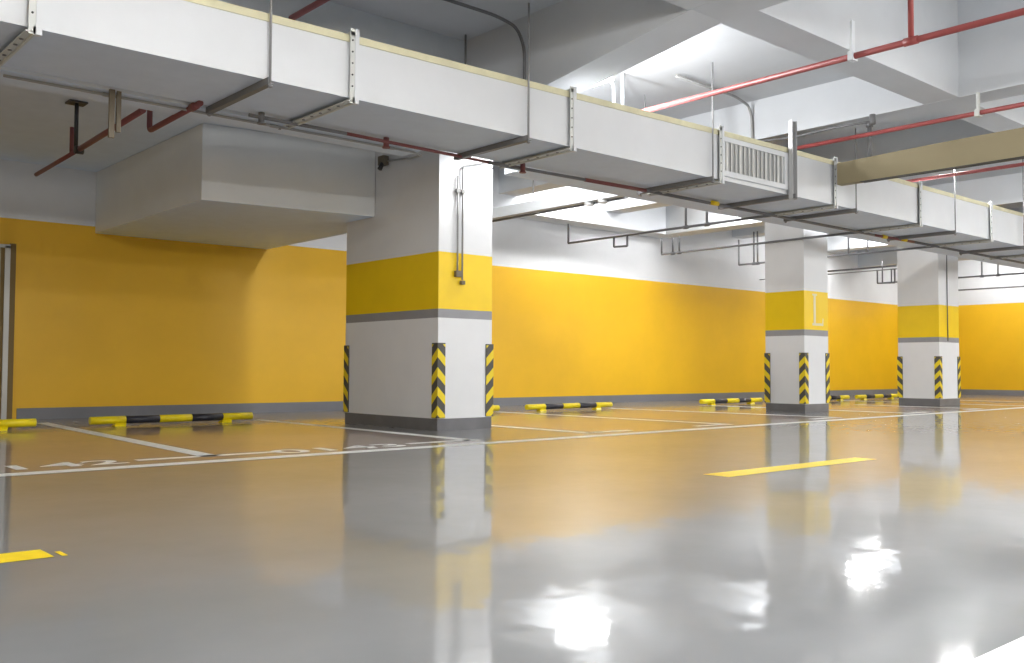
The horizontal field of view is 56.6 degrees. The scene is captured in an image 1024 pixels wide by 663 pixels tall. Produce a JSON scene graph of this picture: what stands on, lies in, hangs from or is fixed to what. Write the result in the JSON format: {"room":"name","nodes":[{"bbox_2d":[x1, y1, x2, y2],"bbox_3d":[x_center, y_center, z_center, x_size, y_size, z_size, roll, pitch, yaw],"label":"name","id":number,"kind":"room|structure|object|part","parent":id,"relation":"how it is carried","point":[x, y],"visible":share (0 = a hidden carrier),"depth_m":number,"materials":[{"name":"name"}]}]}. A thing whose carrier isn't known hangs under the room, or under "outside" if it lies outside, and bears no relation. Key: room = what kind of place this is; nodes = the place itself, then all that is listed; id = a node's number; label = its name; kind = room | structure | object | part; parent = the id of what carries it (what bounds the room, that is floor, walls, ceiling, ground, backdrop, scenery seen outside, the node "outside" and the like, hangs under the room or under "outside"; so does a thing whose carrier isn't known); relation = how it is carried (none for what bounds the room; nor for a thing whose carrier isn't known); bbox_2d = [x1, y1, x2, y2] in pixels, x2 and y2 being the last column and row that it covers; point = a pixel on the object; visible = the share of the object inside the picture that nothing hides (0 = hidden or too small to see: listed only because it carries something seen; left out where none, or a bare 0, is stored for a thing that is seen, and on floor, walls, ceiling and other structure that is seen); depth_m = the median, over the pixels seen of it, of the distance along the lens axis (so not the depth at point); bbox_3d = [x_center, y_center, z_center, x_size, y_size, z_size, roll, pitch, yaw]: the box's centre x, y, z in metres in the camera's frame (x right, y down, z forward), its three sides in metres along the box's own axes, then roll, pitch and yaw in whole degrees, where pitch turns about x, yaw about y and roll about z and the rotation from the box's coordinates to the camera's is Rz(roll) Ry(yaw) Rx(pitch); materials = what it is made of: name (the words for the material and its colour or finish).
{"room":"parking garage","nodes":[
{"label":"parking garage","id":0,"kind":"room"},
{"bbox_2d":[0,159,897,418],"bbox_3d":[-0.469,-1.075,14.073,27.760,4.350,0.001,2,-3,-41],"label":"wall","id":1,"kind":"structure","parent":0,"point":[101,320],"depth_m":12.28,"materials":[{"name":"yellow paint"}]},
{"bbox_2d":[0,243,15,418],"bbox_3d":[-5.587,-0.016,9.488,1.145,1.830,0.092,2,-3,-41],"label":"door","id":2,"kind":"structure","parent":1,"relation":"in","point":[7,252],"depth_m":9.82,"materials":[{"name":"grey metal"}]},
{"bbox_2d":[95,123,374,248],"bbox_3d":[-2.802,-1.429,9.998,2.055,0.678,3.067,2,-3,-41],"label":"box","id":3,"kind":"object","parent":1,"relation":"attached to","point":[205,183],"visible":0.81,"depth_m":9.03,"materials":[{"name":"white paint"}]},
{"bbox_2d":[16,389,897,418],"bbox_3d":[2.407,1.151,16.507,20.100,0.117,0.012,2,-3,-41],"label":"baseboard","id":4,"kind":"structure","parent":1,"relation":"attached to","point":[59,412],"depth_m":11.90,"materials":[{"name":"grey paint"}]},
{"bbox_2d":[759,268,896,283],"bbox_3d":[5.961,-0.944,17.536,0.028,0.264,3.259,2,-3,-41],"label":"pipe","id":5,"kind":"object","parent":1,"relation":"attached to","point":[891,282],"visible":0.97,"depth_m":16.87,"materials":[{"name":"grey metal"}]},
{"bbox_2d":[0,394,1023,662],"bbox_3d":[6.064,0.832,6.523,27.760,0.001,19.860,2,-3,-41],"label":"floor","id":6,"kind":"structure","parent":0,"point":[871,530],"depth_m":3.11,"materials":[{"name":"grey paint"}]},
{"bbox_2d":[0,418,36,430],"bbox_3d":[-4.812,0.793,7.886,1.590,0.094,0.100,2,-3,-41],"label":"wheel stop","id":7,"kind":"object","parent":6,"relation":"on","point":[5,424],"visible":1,"depth_m":8.28,"materials":[{"name":"yellow paint"}]},
{"bbox_2d":[89,412,252,426],"bbox_3d":[-3.269,0.853,9.236,1.590,0.094,0.100,2,-3,-41],"label":"wheel stop","id":8,"kind":"object","parent":6,"relation":"on","point":[117,421],"visible":1,"depth_m":9.17,"materials":[{"name":"yellow paint"}]},
{"bbox_2d":[343,147,493,430],"bbox_3d":[-0.929,-0.632,9.232,0.646,3.080,1.576,2,-3,-41],"label":"concrete column","id":9,"kind":"structure","parent":6,"relation":"on","point":[419,348],"depth_m":8.75,"materials":[{"name":"grey paint"}]},
{"bbox_2d":[378,155,388,170],"bbox_3d":[-1.248,-1.605,9.086,0.108,0.149,0.100,2,-3,-41],"label":"junction box","id":10,"kind":"object","parent":9,"relation":"attached to","point":[382,160],"visible":1,"depth_m":9.06,"materials":[{"name":"black metal"}]},
{"bbox_2d":[454,176,461,276],"bbox_3d":[-0.483,-0.948,8.577,0.066,0.915,0.038,2,-3,-41],"label":"conduit","id":11,"kind":"object","parent":9,"relation":"attached to","point":[457,273],"visible":1,"depth_m":8.57,"materials":[{"name":"grey metal"}]},
{"bbox_2d":[460,160,492,284],"bbox_3d":[-0.321,-1.013,8.726,0.377,1.188,0.032,2,-3,-41],"label":"conduit","id":12,"kind":"object","parent":9,"relation":"attached to","point":[462,191],"visible":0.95,"depth_m":8.61,"materials":[{"name":"grey metal"}]},
{"bbox_2d":[493,405,499,410],"bbox_3d":[-0.772,0.949,11.421,1.590,0.094,0.100,2,-3,-41],"label":"wheel stop","id":13,"kind":"object","parent":6,"relation":"on","point":[495,407],"visible":0.06,"depth_m":11.89,"materials":[{"name":"yellow paint"}]},
{"bbox_2d":[525,402,612,410],"bbox_3d":[0.785,1.009,12.784,1.590,0.094,0.100,2,-3,-41],"label":"wheel stop","id":14,"kind":"object","parent":6,"relation":"on","point":[594,405],"visible":1,"depth_m":12.71,"materials":[{"name":"yellow rubber"}]},
{"bbox_2d":[699,398,762,404],"bbox_3d":[3.508,1.115,15.167,1.590,0.094,0.100,2,-3,-41],"label":"wheel stop","id":15,"kind":"object","parent":6,"relation":"on","point":[731,400],"visible":0.99,"depth_m":15.11,"materials":[{"name":"yellow rubber"}]},
{"bbox_2d":[764,222,829,411],"bbox_3d":[3.838,-0.470,12.832,0.606,3.080,0.616,2,-3,-41],"label":"concrete column","id":16,"kind":"structure","parent":6,"relation":"on","point":[796,357],"depth_m":12.62,"materials":[{"name":"grey paint"}]},
{"bbox_2d":[830,395,849,400],"bbox_3d":[5.592,1.196,16.990,1.590,0.094,0.100,2,-3,-41],"label":"wheel stop","id":17,"kind":"object","parent":6,"relation":"on","point":[838,397],"visible":0.4,"depth_m":17.28,"materials":[{"name":"yellow rubber"}]},
{"bbox_2d":[855,394,897,399],"bbox_3d":[7.013,1.250,18.234,1.590,0.094,0.100,2,-3,-41],"label":"wheel stop","id":18,"kind":"object","parent":6,"relation":"on","point":[888,396],"visible":0.98,"depth_m":18.15,"materials":[{"name":"yellow rubber"}]},
{"bbox_2d":[897,246,960,405],"bbox_3d":[6.773,-0.353,15.480,0.736,3.080,0.696,2,-3,-41],"label":"concrete column","id":19,"kind":"structure","parent":6,"relation":"on","point":[928,364],"depth_m":15.23,"materials":[{"name":"grey paint"}]},
{"bbox_2d":[946,255,948,340],"bbox_3d":[6.950,-0.834,15.193,0.026,1.980,0.016,2,-3,-41],"label":"conduit","id":20,"kind":"object","parent":19,"relation":"attached to","point":[946,255],"visible":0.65,"depth_m":15.18,"materials":[{"name":"grey metal"}]},
{"bbox_2d":[0,0,1023,267],"bbox_3d":[6.080,-2.764,6.664,27.760,1.800,19.860,2,-3,-41],"label":"ceiling","id":21,"kind":"structure","parent":0,"point":[581,44],"depth_m":8.62,"materials":[{"name":"paint"}]},
{"bbox_2d":[34,99,145,176],"bbox_3d":[-3.398,-1.648,7.556,0.140,0.439,2.751,2,-3,-41],"label":"pipe","id":22,"kind":"object","parent":21,"relation":"hanging from","point":[74,149],"visible":0.96,"depth_m":7.69,"materials":[{"name":"red metal"}]},
{"bbox_3d":[-3.535,-1.855,7.722,0.140,0.014,0.130,2,-3,-41],"label":"ceiling plate","id":23,"kind":"part","parent":22,"relation":"part of","materials":[{"name":"black metal"}]},
{"bbox_2d":[206,0,273,116],"bbox_3d":[-1.741,-2.103,6.078,0.040,1.295,0.902,2,-3,-41],"label":"hanger","id":24,"kind":"object","parent":21,"relation":"hanging from","point":[266,83],"visible":0.83,"depth_m":5.91,"materials":[{"name":"grey metal"}]},
{"bbox_3d":[-1.454,-2.115,5.751,0.028,1.295,0.032,2,-3,-41],"label":"rod","id":25,"kind":"part","parent":24,"relation":"part of","materials":[{"name":"silver metal"}]},
{"bbox_2d":[0,0,1023,261],"bbox_3d":[2.069,-1.596,9.480,24.500,0.546,0.970,2,-3,-41],"label":"ventilation duct","id":26,"kind":"object","parent":24,"relation":"hanging from","point":[207,51],"visible":0.97,"depth_m":6.72,"materials":[{"name":"white metal"}]},
{"bbox_2d":[147,100,202,131],"bbox_3d":[-2.354,-1.553,6.612,0.056,0.197,1.001,2,-3,-39],"label":"pipe","id":27,"kind":"object","parent":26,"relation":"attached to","point":[192,107],"visible":0.93,"depth_m":6.64,"materials":[{"name":"red metal"}]},
{"bbox_2d":[0,66,421,155],"bbox_3d":[-1.957,-1.516,6.686,3.070,0.060,0.290,2,-3,-41],"label":"cable tray","id":28,"kind":"object","parent":26,"relation":"attached to","point":[3,70],"visible":0.52,"depth_m":6.32,"materials":[{"name":"white paint"}]},
{"bbox_2d":[108,89,121,137],"bbox_3d":[-2.505,-1.369,5.997,0.029,0.305,0.084,-1,-3,32],"label":"strap","id":29,"kind":"object","parent":28,"relation":"hanging from","point":[111,107],"visible":1,"depth_m":5.98,"materials":[{"name":"grey metal"}]},
{"bbox_2d":[3,74,420,161],"bbox_3d":[-1.643,-1.579,7.122,1.064,0.276,3.903,-1,-3,28],"label":"conduit","id":30,"kind":"object","parent":28,"relation":"attached to","point":[104,94],"visible":0.98,"depth_m":6.50,"materials":[{"name":"grey metal"}]},
{"bbox_2d":[454,3,531,159],"bbox_3d":[-0.162,-1.927,7.455,0.040,1.065,0.901,2,-3,-41],"label":"hanger","id":31,"kind":"object","parent":26,"relation":"attached to","point":[523,139],"visible":0.96,"depth_m":7.19,"materials":[{"name":"grey metal"}]},
{"bbox_3d":[0.125,-1.938,7.129,0.028,1.065,0.032,2,-3,-41],"label":"rod","id":32,"kind":"part","parent":31,"relation":"part of","materials":[{"name":"silver metal"}]},
{"bbox_2d":[248,112,1023,263],"bbox_3d":[4.295,-1.228,11.750,16.140,0.085,0.129,2,-3,-41],"label":"pipe","id":33,"kind":"object","parent":26,"relation":"attached to","point":[261,116],"visible":0.98,"depth_m":8.54,"materials":[{"name":"red metal"}]},
{"bbox_2d":[567,208,770,247],"bbox_3d":[1.830,-1.387,11.749,0.048,0.588,3.249,2,-3,-41],"label":"pipe","id":34,"kind":"object","parent":33,"relation":"attached to","point":[707,223],"visible":0.92,"depth_m":11.66,"materials":[{"name":"grey metal"}]},
{"bbox_2d":[661,232,856,254],"bbox_3d":[3.275,-1.296,12.979,0.048,0.262,3.199,2,-3,-41],"label":"pipe","id":35,"kind":"object","parent":33,"relation":"attached to","point":[845,233],"visible":1,"depth_m":13.12,"materials":[{"name":"grey metal"}]},
{"bbox_2d":[738,231,934,265],"bbox_3d":[4.780,-1.376,14.348,0.048,0.542,3.269,2,-3,-41],"label":"pipe","id":36,"kind":"object","parent":33,"relation":"attached to","point":[922,247],"visible":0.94,"depth_m":14.13,"materials":[{"name":"grey metal"}]},
{"bbox_2d":[882,261,1023,282],"bbox_3d":[8.322,-1.199,17.432,0.048,0.462,3.249,2,-3,-41],"label":"pipe","id":37,"kind":"object","parent":33,"relation":"attached to","point":[997,274],"visible":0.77,"depth_m":17.18,"materials":[{"name":"grey metal"}]},
{"bbox_2d":[637,62,715,195],"bbox_3d":[1.531,-1.881,8.938,0.040,1.105,0.902,2,-3,-41],"label":"hanger","id":38,"kind":"object","parent":26,"relation":"attached to","point":[711,178],"visible":0.84,"depth_m":8.70,"materials":[{"name":"grey metal"}]},
{"bbox_3d":[1.817,-1.893,8.611,0.028,1.105,0.032,2,-3,-41],"label":"rod","id":39,"kind":"part","parent":38,"relation":"part of","materials":[{"name":"silver metal"}]},
{"bbox_2d":[724,136,787,189],"bbox_3d":[2.327,-1.601,9.094,1.080,0.365,0.024,2,-3,-41],"label":"grille","id":40,"kind":"object","parent":26,"relation":"attached to","point":[748,162],"depth_m":9.09,"materials":[{"name":"grey metal"}]},
{"bbox_2d":[718,120,797,209],"bbox_3d":[2.508,-1.694,9.768,0.085,0.785,0.930,2,-3,-41],"label":"hanger","id":41,"kind":"object","parent":26,"relation":"attached to","point":[792,126],"visible":0.97,"depth_m":9.47,"materials":[{"name":"grey metal"}]},
{"bbox_3d":[2.790,-1.706,9.447,0.085,0.785,0.045,2,-3,-41],"label":"channel post","id":42,"kind":"part","parent":41,"relation":"part of","materials":[{"name":"grey metal"}]},
{"bbox_2d":[504,167,1023,268],"bbox_3d":[5.471,-1.228,13.186,14.480,0.060,0.290,2,-3,-41],"label":"cable tray","id":43,"kind":"object","parent":26,"relation":"attached to","point":[662,199],"visible":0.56,"depth_m":10.39,"materials":[{"name":"white paint"}]},
{"bbox_2d":[784,128,857,222],"bbox_3d":[3.426,-1.738,10.594,0.040,0.965,0.902,2,-3,-41],"label":"hanger","id":44,"kind":"object","parent":26,"relation":"attached to","point":[854,210],"visible":0.7,"depth_m":10.43,"materials":[{"name":"grey metal"}]},
{"bbox_3d":[3.713,-1.750,10.267,0.028,0.965,0.032,2,-3,-41],"label":"rod","id":45,"kind":"part","parent":44,"relation":"part of","materials":[{"name":"silver metal"}]},
{"bbox_2d":[288,0,329,19],"bbox_3d":[1.460,-2.595,3.839,0.048,0.048,9.710,2,-3,-41],"label":"pipe","id":46,"kind":"object","parent":21,"relation":"attached to","point":[317,3],"visible":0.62,"depth_m":7.26,"materials":[{"name":"red metal"}]},
{"bbox_2d":[464,34,466,64],"bbox_3d":[-0.397,-2.210,8.111,0.016,0.650,0.018,2,-3,-41],"label":"rod","id":47,"kind":"object","parent":21,"relation":"hanging from","point":[465,53],"visible":0.35,"depth_m":8.12,"materials":[{"name":"grey metal"}]},
{"bbox_2d":[444,0,525,79],"bbox_3d":[-0.516,-2.238,7.436,1.683,0.753,0.028,2,-3,-41],"label":"conduit","id":48,"kind":"object","parent":21,"relation":"attached to","point":[514,26],"visible":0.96,"depth_m":7.83,"materials":[{"name":"grey metal"}]},
{"bbox_2d":[492,180,627,221],"bbox_3d":[-0.122,-1.922,11.202,0.112,1.240,3.900,2,-3,-41],"label":"ceiling light","id":49,"kind":"object","parent":21,"relation":"hanging from","point":[588,197],"visible":0.55,"depth_m":10.47,"materials":[{"name":"white plastic"}]},
{"bbox_2d":[595,77,613,85],"bbox_3d":[0.543,-2.411,8.676,0.096,0.449,1.000,2,-3,-41],"label":"tube light","id":50,"kind":"object","parent":21,"relation":"attached to","point":[611,78],"visible":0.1,"depth_m":8.36,"materials":[{"name":"white plastic"}]},
{"bbox_2d":[610,73,624,104],"bbox_3d":[1.052,-2.213,9.514,0.200,0.780,0.040,2,-3,-41],"label":"pipe","id":51,"kind":"object","parent":21,"relation":"hanging from","point":[622,74],"visible":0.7,"depth_m":9.56,"materials":[{"name":"white"}]},
{"bbox_2d":[675,75,752,137],"bbox_3d":[2.163,-2.165,10.028,1.410,0.794,0.049,2,-3,-44],"label":"conduit","id":52,"kind":"object","parent":21,"relation":"attached to","point":[676,76],"visible":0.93,"depth_m":10.19,"materials":[{"name":"grey metal"}]},
{"bbox_2d":[761,114,875,141],"bbox_3d":[3.125,-2.086,9.950,0.057,0.098,1.431,2,-3,-41],"label":"conduit","id":53,"kind":"object","parent":21,"relation":"attached to","point":[872,117],"visible":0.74,"depth_m":9.71,"materials":[{"name":"grey metal"}]},
{"bbox_2d":[641,0,1023,111],"bbox_3d":[3.589,-2.710,5.969,0.080,1.285,10.100,2,-3,-41],"label":"pipe","id":54,"kind":"object","parent":21,"relation":"attached to","point":[852,55],"visible":0.86,"depth_m":7.09,"materials":[{"name":"red metal"}]},
{"bbox_2d":[797,92,1023,149],"bbox_3d":[5.317,-2.113,7.462,0.080,0.225,10.100,2,-3,-41],"label":"pipe","id":55,"kind":"object","parent":21,"relation":"attached to","point":[978,112],"visible":0.68,"depth_m":9.02,"materials":[{"name":"metal"}]},
{"bbox_2d":[887,169,956,241],"bbox_3d":[5.232,-1.833,12.180,0.040,1.295,0.902,2,-3,-41],"label":"hanger","id":56,"kind":"object","parent":21,"relation":"hanging from","point":[953,231],"visible":0.76,"depth_m":11.99,"materials":[{"name":"grey metal"}]},
{"bbox_3d":[5.519,-1.845,11.853,0.028,1.295,0.032,2,-3,-41],"label":"rod","id":57,"kind":"part","parent":56,"relation":"part of","materials":[{"name":"silver metal"}]},
{"bbox_2d":[837,123,1023,185],"bbox_3d":[5.310,-1.899,7.841,0.102,0.623,5.690,2,-3,-41],"label":"air duct","id":58,"kind":"object","parent":21,"relation":"hanging from","point":[1008,145],"visible":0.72,"depth_m":9.16,"materials":[{"name":"beige metal"}]},
{"bbox_3d":[3.659,-1.949,9.728,0.067,0.390,0.070,2,-3,-41],"label":"rod","id":59,"kind":"part","parent":58,"relation":"part of","materials":[{"name":"grey metal"}]},
{"bbox_3d":[5.392,-1.601,7.736,0.100,0.019,5.440,2,-3,-41],"label":"trim","id":60,"kind":"part","parent":58,"relation":"part of","materials":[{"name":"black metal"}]},
{"bbox_2d":[906,162,1023,181],"bbox_3d":[7.258,-2.045,9.161,0.044,0.212,10.100,2,-3,-41],"label":"pipe","id":61,"kind":"object","parent":21,"relation":"attached to","point":[1021,163],"visible":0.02,"depth_m":11.26,"materials":[{"name":"red metal"}]},
{"bbox_2d":[958,286,1023,290],"bbox_3d":[10.390,-1.119,19.242,0.048,0.462,3.249,2,-3,-41],"label":"pipe","id":62,"kind":"object","parent":21,"relation":"hanging from","point":[1009,286],"visible":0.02,"depth_m":19.72,"materials":[{"name":"grey metal"}]},
{"bbox_2d":[959,159,1023,254],"bbox_3d":[6.849,-1.770,13.595,0.040,1.295,0.902,2,-3,-41],"label":"hanger","id":63,"kind":"object","parent":21,"relation":"hanging from","point":[1014,247],"visible":0.69,"depth_m":13.37,"materials":[{"name":"grey metal"}]},
{"bbox_3d":[7.136,-1.782,13.268,0.028,1.295,0.032,2,-3,-41],"label":"rod","id":64,"kind":"part","parent":63,"relation":"part of","materials":[{"name":"silver metal"}]},
{"bbox_2d":[828,265,896,271],"bbox_3d":[5.737,-1.258,16.210,0.048,0.462,1.684,2,-3,-41],"label":"pipe","id":65,"kind":"object","parent":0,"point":[888,265],"visible":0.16,"depth_m":16.00,"materials":[{"name":"grey metal"}]},
{"bbox_2d":[958,260,1023,389],"bbox_3d":[16.515,-0.936,15.745,0.001,4.350,19.860,2,-3,-41],"label":"wall","id":66,"kind":"structure","parent":0,"point":[991,321],"depth_m":21.95,"materials":[{"name":"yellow paint"}]},
{"bbox_2d":[961,389,1023,395],"bbox_3d":[16.505,1.178,15.654,0.012,0.117,19.848,2,-3,-41],"label":"baseboard","id":67,"kind":"structure","parent":66,"relation":"attached to","point":[963,391],"depth_m":21.87,"materials":[{"name":"grey paint"}]}
]}

